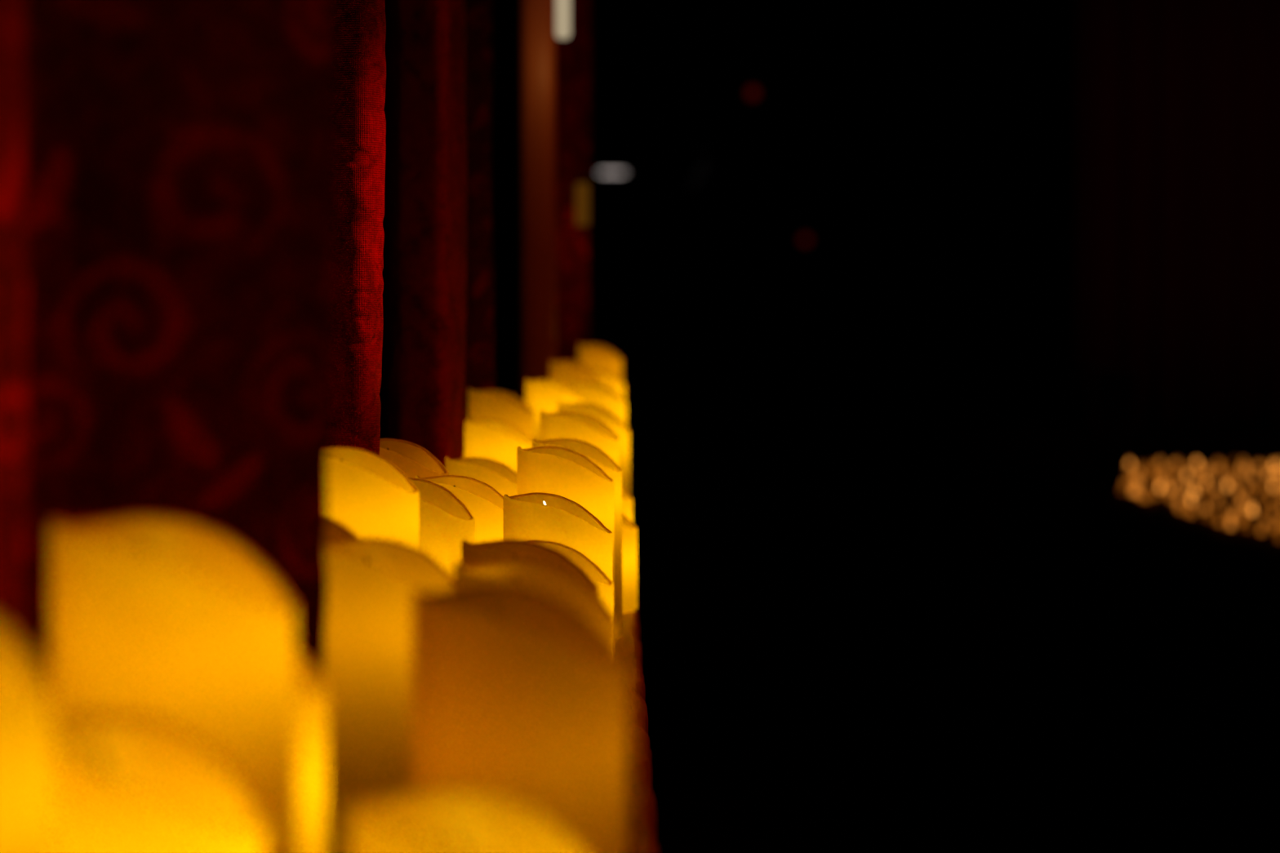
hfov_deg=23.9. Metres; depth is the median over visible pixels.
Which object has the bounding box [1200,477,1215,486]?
cup
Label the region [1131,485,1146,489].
cup
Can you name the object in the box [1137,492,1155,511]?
tealight
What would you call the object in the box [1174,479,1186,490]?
tealight
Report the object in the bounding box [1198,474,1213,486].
tealight
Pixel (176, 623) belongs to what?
lampshade
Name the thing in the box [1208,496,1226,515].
tealight
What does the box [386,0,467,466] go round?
curtain
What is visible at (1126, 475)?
cup
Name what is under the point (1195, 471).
tealight
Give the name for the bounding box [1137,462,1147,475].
tealight
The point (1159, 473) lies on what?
tealight
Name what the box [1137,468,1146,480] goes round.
tealight
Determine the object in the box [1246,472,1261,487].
tealight
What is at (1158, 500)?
cup
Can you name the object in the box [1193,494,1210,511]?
tealight
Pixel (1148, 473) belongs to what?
cup
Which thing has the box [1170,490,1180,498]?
cup
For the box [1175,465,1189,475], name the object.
tealight
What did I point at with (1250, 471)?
cup
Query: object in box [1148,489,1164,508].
tealight
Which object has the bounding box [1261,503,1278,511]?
cup
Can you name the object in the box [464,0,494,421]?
curtain
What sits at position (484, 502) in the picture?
lampshade
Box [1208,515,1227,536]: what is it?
tealight
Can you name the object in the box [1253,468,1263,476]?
cup
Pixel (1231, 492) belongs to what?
cup
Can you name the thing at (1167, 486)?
tealight
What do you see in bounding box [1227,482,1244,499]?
tealight
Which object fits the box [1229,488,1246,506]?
tealight
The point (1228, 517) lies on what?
tealight
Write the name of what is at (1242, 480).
cup
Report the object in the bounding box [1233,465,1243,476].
tealight
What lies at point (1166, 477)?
tealight
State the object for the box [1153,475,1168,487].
tealight
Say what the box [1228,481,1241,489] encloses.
cup
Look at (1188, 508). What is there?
tealight
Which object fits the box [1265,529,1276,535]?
cup
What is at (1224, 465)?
tealight
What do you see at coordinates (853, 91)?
ceiling
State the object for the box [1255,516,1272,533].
tealight
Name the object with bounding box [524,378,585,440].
lampshade
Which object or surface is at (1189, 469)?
cup
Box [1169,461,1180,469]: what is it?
tealight
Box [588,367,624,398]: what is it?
lampshade
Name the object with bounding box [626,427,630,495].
lampshade
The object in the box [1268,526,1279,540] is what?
tealight
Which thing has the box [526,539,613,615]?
lampshade
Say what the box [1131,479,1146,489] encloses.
tealight
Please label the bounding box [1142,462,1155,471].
tealight
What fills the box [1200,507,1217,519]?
tealight
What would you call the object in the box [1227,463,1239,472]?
cup
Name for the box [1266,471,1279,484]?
tealight
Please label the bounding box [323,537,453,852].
lampshade
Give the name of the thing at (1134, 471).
tealight
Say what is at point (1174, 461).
tealight
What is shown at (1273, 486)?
tealight
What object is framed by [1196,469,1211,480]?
tealight
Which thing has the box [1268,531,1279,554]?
tealight
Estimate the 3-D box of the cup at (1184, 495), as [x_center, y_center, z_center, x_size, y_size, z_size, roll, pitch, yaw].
[1.426,0.187,7.863,0.042,0.026,0.042,0,2,-1]
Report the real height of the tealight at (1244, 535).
0.046 m
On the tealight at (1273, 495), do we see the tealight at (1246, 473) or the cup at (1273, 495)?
the cup at (1273, 495)
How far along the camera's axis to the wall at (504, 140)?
13.10 m
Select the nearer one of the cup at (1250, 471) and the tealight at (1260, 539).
the tealight at (1260, 539)
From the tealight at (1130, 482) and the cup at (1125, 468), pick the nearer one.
the tealight at (1130, 482)
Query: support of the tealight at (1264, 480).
on the stage
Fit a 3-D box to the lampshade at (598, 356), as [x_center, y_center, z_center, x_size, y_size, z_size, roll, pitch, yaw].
[-0.068,-0.028,5.207,0.075,0.232,0.075,1,2,25]
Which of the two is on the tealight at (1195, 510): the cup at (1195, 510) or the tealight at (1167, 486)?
the cup at (1195, 510)
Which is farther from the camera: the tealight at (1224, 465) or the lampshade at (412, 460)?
the tealight at (1224, 465)
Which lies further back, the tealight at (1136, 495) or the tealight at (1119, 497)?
the tealight at (1119, 497)
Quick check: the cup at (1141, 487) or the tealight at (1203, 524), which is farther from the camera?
the cup at (1141, 487)
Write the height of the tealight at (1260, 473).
0.046 m
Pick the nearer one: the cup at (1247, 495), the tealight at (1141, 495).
the tealight at (1141, 495)
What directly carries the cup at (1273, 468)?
on the tealight at (1274, 467)
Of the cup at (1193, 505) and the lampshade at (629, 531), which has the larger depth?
the cup at (1193, 505)
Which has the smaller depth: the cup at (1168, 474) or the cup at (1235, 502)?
the cup at (1235, 502)
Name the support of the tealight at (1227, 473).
on the stage
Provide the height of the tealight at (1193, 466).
0.046 m
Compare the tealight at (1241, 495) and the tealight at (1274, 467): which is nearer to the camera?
the tealight at (1241, 495)
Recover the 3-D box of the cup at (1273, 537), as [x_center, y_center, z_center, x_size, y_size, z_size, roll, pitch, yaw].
[1.320,0.240,6.247,0.042,0.026,0.042,0,2,-1]
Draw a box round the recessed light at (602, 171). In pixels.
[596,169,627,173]
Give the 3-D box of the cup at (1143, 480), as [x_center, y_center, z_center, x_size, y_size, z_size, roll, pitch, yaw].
[1.418,0.162,8.602,0.042,0.026,0.042,0,2,-1]
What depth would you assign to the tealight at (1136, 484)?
8.03 m
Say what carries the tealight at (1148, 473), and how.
on the stage
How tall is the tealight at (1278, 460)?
0.046 m
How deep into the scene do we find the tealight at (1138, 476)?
8.60 m
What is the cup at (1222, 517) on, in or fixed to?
on the tealight at (1227, 511)
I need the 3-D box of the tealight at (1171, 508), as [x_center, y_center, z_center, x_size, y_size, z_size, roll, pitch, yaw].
[1.300,0.196,7.297,0.042,0.046,0.042,0,2,-1]
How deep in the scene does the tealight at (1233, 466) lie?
9.51 m
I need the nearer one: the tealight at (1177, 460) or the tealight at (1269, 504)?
the tealight at (1269, 504)
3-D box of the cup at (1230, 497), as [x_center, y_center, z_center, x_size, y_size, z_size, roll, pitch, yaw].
[1.525,0.192,7.710,0.042,0.026,0.042,0,2,-1]
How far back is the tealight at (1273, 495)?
7.86 m
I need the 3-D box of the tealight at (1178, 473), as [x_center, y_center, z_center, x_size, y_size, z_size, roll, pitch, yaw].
[1.567,0.146,8.797,0.042,0.046,0.042,0,2,-1]
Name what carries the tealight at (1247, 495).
on the stage
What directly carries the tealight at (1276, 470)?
on the stage
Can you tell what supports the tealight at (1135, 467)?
on the stage
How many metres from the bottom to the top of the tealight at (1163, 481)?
0.046 m
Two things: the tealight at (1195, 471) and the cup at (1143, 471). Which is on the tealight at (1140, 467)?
the cup at (1143, 471)
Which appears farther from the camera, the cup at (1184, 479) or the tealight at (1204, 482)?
the cup at (1184, 479)
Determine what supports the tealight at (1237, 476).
on the stage
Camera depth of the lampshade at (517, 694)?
1.03 m
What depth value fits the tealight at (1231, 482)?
8.30 m
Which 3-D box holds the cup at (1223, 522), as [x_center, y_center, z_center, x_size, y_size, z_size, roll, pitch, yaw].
[1.308,0.225,6.715,0.042,0.026,0.042,0,2,-1]
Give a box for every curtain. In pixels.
[0,0,333,684]
[326,0,386,455]
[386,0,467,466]
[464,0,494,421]
[556,0,591,362]
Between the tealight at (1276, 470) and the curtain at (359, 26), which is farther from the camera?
the tealight at (1276, 470)
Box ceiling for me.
[502,0,1074,182]
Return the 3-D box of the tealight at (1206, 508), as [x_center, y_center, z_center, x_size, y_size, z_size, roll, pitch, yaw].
[1.323,0.203,7.067,0.042,0.046,0.042,0,2,-1]
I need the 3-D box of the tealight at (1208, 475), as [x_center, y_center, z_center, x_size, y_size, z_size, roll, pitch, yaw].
[1.627,0.151,8.650,0.042,0.046,0.042,0,2,-1]
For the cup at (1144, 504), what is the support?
on the tealight at (1145, 504)
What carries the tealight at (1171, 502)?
on the stage
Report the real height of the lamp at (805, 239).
0.144 m
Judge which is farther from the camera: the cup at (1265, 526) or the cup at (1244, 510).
the cup at (1244, 510)
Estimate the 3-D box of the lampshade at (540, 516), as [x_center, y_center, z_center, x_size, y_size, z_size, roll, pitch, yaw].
[-0.056,0.119,2.077,0.075,0.145,0.075,1,2,20]
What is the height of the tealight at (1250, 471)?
0.046 m
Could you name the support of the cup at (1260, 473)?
on the tealight at (1260, 473)
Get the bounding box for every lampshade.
[0,620,53,852]
[49,515,295,852]
[53,712,265,852]
[294,644,328,852]
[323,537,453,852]
[324,516,359,542]
[326,445,419,550]
[348,786,589,852]
[379,438,448,477]
[408,477,475,580]
[412,583,626,852]
[414,475,503,542]
[444,457,516,496]
[453,559,616,650]
[461,539,598,595]
[463,419,532,472]
[468,388,533,441]
[503,492,613,581]
[516,446,614,616]
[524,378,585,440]
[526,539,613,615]
[532,438,622,638]
[540,410,619,466]
[549,360,601,386]
[557,401,626,491]
[568,380,626,427]
[578,342,622,381]
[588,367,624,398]
[622,488,632,522]
[622,513,637,613]
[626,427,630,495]
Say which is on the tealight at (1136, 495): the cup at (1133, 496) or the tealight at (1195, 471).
the cup at (1133, 496)
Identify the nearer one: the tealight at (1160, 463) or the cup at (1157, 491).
the cup at (1157, 491)
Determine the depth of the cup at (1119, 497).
7.89 m
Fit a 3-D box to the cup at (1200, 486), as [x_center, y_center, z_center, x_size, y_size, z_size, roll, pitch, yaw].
[1.536,0.175,8.204,0.042,0.026,0.042,0,2,-1]
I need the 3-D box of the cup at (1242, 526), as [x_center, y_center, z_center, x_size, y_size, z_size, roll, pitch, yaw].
[1.327,0.227,6.652,0.042,0.026,0.042,0,2,-1]
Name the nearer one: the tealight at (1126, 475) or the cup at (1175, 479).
the cup at (1175, 479)
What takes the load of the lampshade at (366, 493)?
on the shelf
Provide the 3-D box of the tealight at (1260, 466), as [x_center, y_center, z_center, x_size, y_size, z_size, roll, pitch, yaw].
[1.894,0.131,9.229,0.042,0.046,0.042,0,2,-1]
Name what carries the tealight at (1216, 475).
on the stage
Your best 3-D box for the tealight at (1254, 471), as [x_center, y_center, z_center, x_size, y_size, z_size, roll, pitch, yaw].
[1.772,0.148,8.720,0.042,0.046,0.042,0,2,-1]
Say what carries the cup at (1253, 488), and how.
on the tealight
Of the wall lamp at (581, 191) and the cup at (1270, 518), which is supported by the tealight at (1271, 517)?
the cup at (1270, 518)
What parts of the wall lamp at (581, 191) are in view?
lamp shade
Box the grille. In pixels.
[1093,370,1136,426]
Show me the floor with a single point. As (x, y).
(797, 700)
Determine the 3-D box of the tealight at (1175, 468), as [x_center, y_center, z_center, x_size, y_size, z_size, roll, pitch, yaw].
[1.619,0.134,9.146,0.042,0.046,0.042,0,2,-1]
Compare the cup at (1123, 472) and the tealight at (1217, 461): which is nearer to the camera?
the cup at (1123, 472)
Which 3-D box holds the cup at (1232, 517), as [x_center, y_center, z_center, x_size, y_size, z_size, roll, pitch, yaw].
[1.348,0.220,6.868,0.042,0.026,0.042,0,2,-1]
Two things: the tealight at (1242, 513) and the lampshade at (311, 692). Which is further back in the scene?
the tealight at (1242, 513)
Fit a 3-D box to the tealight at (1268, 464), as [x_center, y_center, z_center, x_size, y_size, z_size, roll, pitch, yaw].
[1.951,0.127,9.373,0.042,0.046,0.042,0,2,-1]
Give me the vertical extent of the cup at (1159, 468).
0.026 m
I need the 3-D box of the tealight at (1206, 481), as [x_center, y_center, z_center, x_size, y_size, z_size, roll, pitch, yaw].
[1.536,0.165,8.203,0.042,0.046,0.042,0,2,-1]
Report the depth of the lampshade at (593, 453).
2.52 m
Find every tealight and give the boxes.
[1114,484,1129,502]
[1116,479,1132,492]
[1122,464,1130,479]
[1123,460,1135,471]
[1124,466,1137,483]
[1124,486,1135,504]
[1126,477,1134,486]
[1127,469,1141,479]
[1127,483,1141,493]
[1128,482,1144,495]
[1129,487,1144,506]
[1131,471,1145,485]
[1131,474,1142,485]
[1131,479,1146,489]
[1133,466,1142,475]
[1133,490,1150,509]
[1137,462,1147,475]
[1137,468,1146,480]
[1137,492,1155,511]
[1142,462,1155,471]
[1144,473,1158,487]
[1144,480,1157,497]
[1145,464,1159,476]
[1146,469,1157,480]
[1147,471,1157,479]
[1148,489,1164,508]
[1149,468,1164,478]
[1150,460,1163,471]
[1152,482,1162,497]
[1153,458,1167,467]
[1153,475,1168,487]
[1154,471,1161,480]
[1155,476,1171,489]
[1157,484,1172,497]
[1159,488,1175,500]
[1160,465,1172,475]
[1160,466,1170,477]
[1160,486,1176,497]
[1162,493,1177,511]
[1164,474,1173,484]
[1167,460,1181,470]
[1167,470,1181,485]
[1168,463,1180,472]
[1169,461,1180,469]
[1169,480,1185,493]
[1169,497,1186,512]
[1170,458,1184,466]
[1170,468,1185,477]
[1170,502,1186,522]
[1173,491,1187,506]
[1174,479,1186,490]
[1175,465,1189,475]
[1179,505,1197,524]
[1180,485,1191,499]
[1182,495,1199,511]
[1182,500,1197,513]
[1182,506,1200,527]
[1186,461,1195,472]
[1186,473,1202,487]
[1186,487,1201,502]
[1188,466,1201,477]
[1188,478,1202,493]
[1190,465,1202,473]
[1192,462,1206,471]
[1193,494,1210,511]
[1194,458,1203,469]
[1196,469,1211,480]
[1196,481,1211,494]
[1196,503,1214,516]
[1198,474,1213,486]
[1198,479,1213,488]
[1198,483,1210,500]
[1198,510,1216,531]
[1200,471,1215,486]
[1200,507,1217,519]
[1204,487,1220,503]
[1206,465,1215,477]
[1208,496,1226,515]
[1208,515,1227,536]
[1209,495,1226,510]
[1210,459,1218,471]
[1212,466,1226,482]
[1213,460,1226,470]
[1216,472,1226,488]
[1217,462,1231,474]
[1217,506,1236,521]
[1219,480,1233,497]
[1220,470,1232,479]
[1221,473,1231,488]
[1221,518,1240,540]
[1222,512,1238,524]
[1223,477,1239,488]
[1223,508,1239,521]
[1227,457,1239,472]
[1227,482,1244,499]
[1228,475,1241,489]
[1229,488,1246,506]
[1230,500,1244,516]
[1231,491,1248,507]
[1232,493,1249,505]
[1232,510,1251,523]
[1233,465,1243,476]
[1233,496,1250,509]
[1233,514,1252,529]
[1235,459,1248,470]
[1235,471,1244,487]
[1237,520,1257,542]
[1238,502,1256,516]
[1240,468,1252,484]
[1240,483,1255,493]
[1241,485,1256,494]
[1242,487,1255,504]
[1244,462,1253,474]
[1244,504,1261,524]
[1246,470,1261,479]
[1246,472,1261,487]
[1249,488,1266,506]
[1250,461,1263,469]
[1251,524,1271,546]
[1253,462,1263,476]
[1255,501,1270,520]
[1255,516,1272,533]
[1258,464,1267,476]
[1259,469,1271,484]
[1259,482,1274,496]
[1261,496,1278,511]
[1262,459,1272,467]
[1262,466,1272,475]
[1262,485,1278,502]
[1262,507,1279,524]
[1263,476,1275,487]
[1265,520,1277,535]
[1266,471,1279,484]
[1267,461,1279,471]
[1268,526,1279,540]
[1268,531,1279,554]
[1269,467,1279,477]
[1269,471,1279,483]
[1271,459,1279,466]
[1271,481,1276,491]
[1272,484,1279,495]
[1272,497,1279,511]
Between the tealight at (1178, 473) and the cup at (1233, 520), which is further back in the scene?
the tealight at (1178, 473)
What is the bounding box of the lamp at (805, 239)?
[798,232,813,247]
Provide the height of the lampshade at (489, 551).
0.144 m
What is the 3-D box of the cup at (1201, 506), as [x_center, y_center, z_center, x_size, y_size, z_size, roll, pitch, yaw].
[1.385,0.200,7.449,0.042,0.026,0.042,0,2,-1]
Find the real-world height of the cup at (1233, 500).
0.026 m
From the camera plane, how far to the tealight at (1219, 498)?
7.40 m
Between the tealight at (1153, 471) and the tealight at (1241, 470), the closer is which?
the tealight at (1153, 471)
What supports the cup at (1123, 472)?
on the tealight at (1129, 466)
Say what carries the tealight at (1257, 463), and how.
on the stage
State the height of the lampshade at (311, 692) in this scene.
0.164 m
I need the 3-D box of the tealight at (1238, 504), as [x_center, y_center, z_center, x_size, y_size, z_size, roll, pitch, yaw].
[1.429,0.198,7.210,0.042,0.046,0.042,0,2,-1]
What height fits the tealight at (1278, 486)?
0.046 m
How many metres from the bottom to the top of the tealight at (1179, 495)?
0.046 m
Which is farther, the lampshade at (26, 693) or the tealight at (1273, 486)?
the tealight at (1273, 486)
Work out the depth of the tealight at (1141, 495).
7.60 m
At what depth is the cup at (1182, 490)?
8.10 m
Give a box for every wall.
[379,0,519,439]
[588,182,1073,453]
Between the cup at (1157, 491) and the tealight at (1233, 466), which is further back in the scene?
the tealight at (1233, 466)
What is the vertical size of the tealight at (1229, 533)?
0.046 m
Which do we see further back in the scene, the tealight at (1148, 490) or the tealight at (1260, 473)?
the tealight at (1260, 473)
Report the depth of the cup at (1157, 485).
8.30 m
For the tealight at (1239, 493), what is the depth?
7.58 m
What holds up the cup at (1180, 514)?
on the tealight at (1188, 508)
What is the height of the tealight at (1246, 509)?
0.046 m
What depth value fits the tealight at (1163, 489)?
7.91 m
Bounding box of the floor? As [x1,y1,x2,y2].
[630,452,1143,852]
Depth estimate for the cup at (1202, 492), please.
7.98 m
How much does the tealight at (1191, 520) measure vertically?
0.046 m
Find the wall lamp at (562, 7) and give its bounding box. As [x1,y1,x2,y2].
[555,0,570,39]
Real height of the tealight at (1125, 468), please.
0.046 m
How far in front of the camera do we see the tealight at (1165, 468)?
8.98 m
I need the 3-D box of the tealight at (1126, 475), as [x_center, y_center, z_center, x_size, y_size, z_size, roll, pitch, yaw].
[1.444,0.143,8.883,0.042,0.046,0.042,0,2,-1]
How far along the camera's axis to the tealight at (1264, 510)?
7.16 m
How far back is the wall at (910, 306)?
29.89 m
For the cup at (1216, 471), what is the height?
0.026 m
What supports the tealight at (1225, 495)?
on the stage
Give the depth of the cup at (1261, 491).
7.99 m
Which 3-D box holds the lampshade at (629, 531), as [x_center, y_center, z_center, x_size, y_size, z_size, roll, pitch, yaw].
[-0.040,0.117,2.765,0.075,0.102,0.075,1,2,24]
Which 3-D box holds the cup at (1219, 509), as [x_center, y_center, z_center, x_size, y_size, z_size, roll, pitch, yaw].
[1.404,0.204,7.350,0.042,0.026,0.042,0,2,-1]
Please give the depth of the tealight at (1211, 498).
7.78 m
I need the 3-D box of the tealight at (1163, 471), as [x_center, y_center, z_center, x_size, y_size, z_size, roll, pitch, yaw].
[1.541,0.142,8.896,0.042,0.046,0.042,0,2,-1]
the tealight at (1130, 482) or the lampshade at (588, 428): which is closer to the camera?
the lampshade at (588, 428)
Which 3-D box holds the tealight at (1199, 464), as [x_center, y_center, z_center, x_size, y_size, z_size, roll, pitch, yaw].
[1.697,0.134,9.166,0.042,0.046,0.042,0,2,-1]
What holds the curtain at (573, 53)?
hanging from the ceiling
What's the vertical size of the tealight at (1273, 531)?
0.046 m
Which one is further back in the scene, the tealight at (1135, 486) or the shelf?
the tealight at (1135, 486)
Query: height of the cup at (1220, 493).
0.026 m
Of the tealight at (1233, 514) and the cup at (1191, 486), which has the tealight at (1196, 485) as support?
the cup at (1191, 486)
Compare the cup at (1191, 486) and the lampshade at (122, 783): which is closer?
the lampshade at (122, 783)
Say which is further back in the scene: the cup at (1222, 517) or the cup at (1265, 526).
the cup at (1222, 517)
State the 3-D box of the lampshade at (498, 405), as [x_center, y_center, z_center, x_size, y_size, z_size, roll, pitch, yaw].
[-0.159,0.051,3.473,0.075,0.189,0.075,1,2,24]
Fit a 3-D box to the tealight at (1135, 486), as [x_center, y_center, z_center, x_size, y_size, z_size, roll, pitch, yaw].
[1.304,0.173,7.963,0.042,0.046,0.042,0,2,-1]
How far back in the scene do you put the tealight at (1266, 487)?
8.00 m
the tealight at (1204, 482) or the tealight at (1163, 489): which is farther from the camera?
the tealight at (1204, 482)
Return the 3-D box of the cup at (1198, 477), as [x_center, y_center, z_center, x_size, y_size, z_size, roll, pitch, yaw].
[1.638,0.156,8.777,0.042,0.026,0.042,0,2,-1]
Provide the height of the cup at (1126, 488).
0.026 m
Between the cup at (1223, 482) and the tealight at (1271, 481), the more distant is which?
the cup at (1223, 482)
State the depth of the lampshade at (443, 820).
0.89 m
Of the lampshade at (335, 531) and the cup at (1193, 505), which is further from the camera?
the cup at (1193, 505)
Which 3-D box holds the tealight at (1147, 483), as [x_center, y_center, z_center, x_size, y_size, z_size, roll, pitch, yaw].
[1.440,0.155,8.503,0.042,0.046,0.042,0,2,-1]
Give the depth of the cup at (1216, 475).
8.93 m
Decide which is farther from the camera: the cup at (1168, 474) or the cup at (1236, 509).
the cup at (1168, 474)
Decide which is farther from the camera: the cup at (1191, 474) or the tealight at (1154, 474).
the cup at (1191, 474)
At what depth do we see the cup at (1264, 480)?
8.76 m
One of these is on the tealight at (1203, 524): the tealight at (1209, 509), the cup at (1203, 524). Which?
the cup at (1203, 524)
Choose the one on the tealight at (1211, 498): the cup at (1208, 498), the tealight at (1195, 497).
the cup at (1208, 498)
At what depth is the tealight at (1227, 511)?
6.94 m
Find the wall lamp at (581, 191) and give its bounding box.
[565,173,589,225]
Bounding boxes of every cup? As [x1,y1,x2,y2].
[1114,492,1129,502]
[1116,486,1132,492]
[1122,471,1128,479]
[1123,466,1135,471]
[1124,473,1137,483]
[1124,493,1131,504]
[1129,494,1144,506]
[1131,478,1145,485]
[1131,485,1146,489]
[1133,498,1150,509]
[1137,469,1147,475]
[1137,499,1155,511]
[1144,480,1158,487]
[1144,487,1157,497]
[1145,471,1159,476]
[1148,497,1164,508]
[1150,466,1163,471]
[1152,489,1161,497]
[1155,484,1171,489]
[1159,495,1175,500]
[1160,473,1170,477]
[1162,500,1177,511]
[1167,476,1181,485]
[1169,487,1185,493]
[1169,506,1186,512]
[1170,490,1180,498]
[1170,511,1186,522]
[1173,498,1187,506]
[1175,471,1189,475]
[1179,477,1192,486]
[1179,513,1197,524]
[1180,493,1191,499]
[1182,502,1199,511]
[1182,508,1197,513]
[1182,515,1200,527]
[1186,467,1194,472]
[1186,480,1202,487]
[1186,494,1201,502]
[1188,472,1201,477]
[1188,484,1202,493]
[1193,502,1210,511]
[1196,475,1211,480]
[1196,488,1211,494]
[1196,511,1214,516]
[1198,481,1213,486]
[1198,485,1213,488]
[1198,489,1210,500]
[1198,519,1216,531]
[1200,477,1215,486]
[1200,516,1217,519]
[1204,494,1220,503]
[1206,491,1222,501]
[1208,504,1226,515]
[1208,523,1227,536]
[1212,472,1226,482]
[1213,466,1226,470]
[1213,470,1226,472]
[1216,479,1226,488]
[1217,468,1231,474]
[1217,515,1236,521]
[1219,488,1233,497]
[1221,480,1229,488]
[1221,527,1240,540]
[1222,521,1238,524]
[1223,484,1239,488]
[1223,516,1239,521]
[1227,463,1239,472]
[1227,489,1244,499]
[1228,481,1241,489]
[1229,496,1246,506]
[1230,507,1244,516]
[1231,498,1248,507]
[1232,501,1249,505]
[1232,519,1251,523]
[1233,504,1250,509]
[1233,523,1252,529]
[1235,478,1244,487]
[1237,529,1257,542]
[1238,509,1256,516]
[1240,475,1252,484]
[1242,494,1255,504]
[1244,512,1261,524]
[1246,476,1261,479]
[1246,479,1261,487]
[1247,469,1253,474]
[1249,495,1266,506]
[1250,486,1263,493]
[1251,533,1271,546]
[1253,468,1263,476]
[1255,508,1270,520]
[1255,524,1272,533]
[1258,471,1265,476]
[1259,475,1271,484]
[1259,489,1274,496]
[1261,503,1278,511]
[1262,492,1278,502]
[1262,515,1279,524]
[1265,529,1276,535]
[1266,477,1279,484]
[1267,466,1279,471]
[1268,535,1276,540]
[1268,540,1279,554]
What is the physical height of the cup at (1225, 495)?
0.026 m
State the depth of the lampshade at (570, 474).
2.30 m
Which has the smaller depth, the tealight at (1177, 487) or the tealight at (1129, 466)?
the tealight at (1177, 487)
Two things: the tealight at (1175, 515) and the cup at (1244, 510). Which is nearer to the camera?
the tealight at (1175, 515)
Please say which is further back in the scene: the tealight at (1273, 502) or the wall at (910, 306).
the wall at (910, 306)
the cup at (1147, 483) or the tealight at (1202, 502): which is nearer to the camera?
the tealight at (1202, 502)
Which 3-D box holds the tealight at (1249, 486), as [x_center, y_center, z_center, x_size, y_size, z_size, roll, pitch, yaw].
[1.588,0.176,7.875,0.042,0.046,0.042,0,2,-1]
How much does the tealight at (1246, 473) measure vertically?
0.046 m
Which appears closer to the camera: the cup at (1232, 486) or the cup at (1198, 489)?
the cup at (1198, 489)
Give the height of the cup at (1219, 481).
0.026 m
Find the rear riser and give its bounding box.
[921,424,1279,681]
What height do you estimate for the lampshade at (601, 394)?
0.189 m
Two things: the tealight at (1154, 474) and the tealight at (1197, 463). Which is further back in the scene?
the tealight at (1197, 463)
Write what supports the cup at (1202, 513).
on the tealight at (1206, 508)
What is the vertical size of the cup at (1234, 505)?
0.026 m
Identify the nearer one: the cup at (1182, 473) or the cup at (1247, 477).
the cup at (1247, 477)
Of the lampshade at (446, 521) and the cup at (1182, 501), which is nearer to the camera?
the lampshade at (446, 521)
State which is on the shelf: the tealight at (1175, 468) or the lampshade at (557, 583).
the lampshade at (557, 583)
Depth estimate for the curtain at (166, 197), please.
1.15 m
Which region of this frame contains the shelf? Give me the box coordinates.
[616,604,658,852]
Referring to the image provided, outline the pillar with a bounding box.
[519,0,556,402]
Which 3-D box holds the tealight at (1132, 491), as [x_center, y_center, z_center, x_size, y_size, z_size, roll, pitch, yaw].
[1.275,0.178,7.817,0.042,0.046,0.042,0,2,-1]
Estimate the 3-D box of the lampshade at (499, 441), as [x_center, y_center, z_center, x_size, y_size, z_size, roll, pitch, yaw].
[-0.151,0.073,3.207,0.075,0.162,0.075,1,2,26]
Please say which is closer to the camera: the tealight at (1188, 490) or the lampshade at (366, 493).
the lampshade at (366, 493)
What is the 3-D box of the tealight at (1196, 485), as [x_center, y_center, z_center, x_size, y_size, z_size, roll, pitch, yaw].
[1.522,0.163,8.265,0.042,0.046,0.042,0,2,-1]
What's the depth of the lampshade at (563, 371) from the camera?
4.35 m
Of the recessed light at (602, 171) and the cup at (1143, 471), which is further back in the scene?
the recessed light at (602, 171)
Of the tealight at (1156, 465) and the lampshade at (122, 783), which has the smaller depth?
the lampshade at (122, 783)
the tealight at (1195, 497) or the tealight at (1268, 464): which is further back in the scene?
the tealight at (1268, 464)
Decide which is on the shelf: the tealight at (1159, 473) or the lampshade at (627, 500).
the lampshade at (627, 500)
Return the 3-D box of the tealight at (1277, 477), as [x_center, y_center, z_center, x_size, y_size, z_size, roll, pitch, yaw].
[1.810,0.153,8.587,0.042,0.046,0.042,0,2,-1]
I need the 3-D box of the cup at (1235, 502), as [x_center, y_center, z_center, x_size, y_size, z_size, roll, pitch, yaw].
[1.488,0.200,7.475,0.042,0.026,0.042,0,2,-1]
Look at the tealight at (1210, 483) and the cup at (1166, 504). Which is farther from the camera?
the tealight at (1210, 483)
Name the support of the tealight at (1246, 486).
on the stage
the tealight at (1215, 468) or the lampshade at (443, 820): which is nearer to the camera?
the lampshade at (443, 820)
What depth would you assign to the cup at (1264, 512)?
7.15 m
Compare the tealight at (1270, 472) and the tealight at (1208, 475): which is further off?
the tealight at (1270, 472)
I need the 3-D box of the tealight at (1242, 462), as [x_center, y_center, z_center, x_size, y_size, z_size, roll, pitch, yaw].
[1.873,0.126,9.394,0.042,0.046,0.042,0,2,-1]

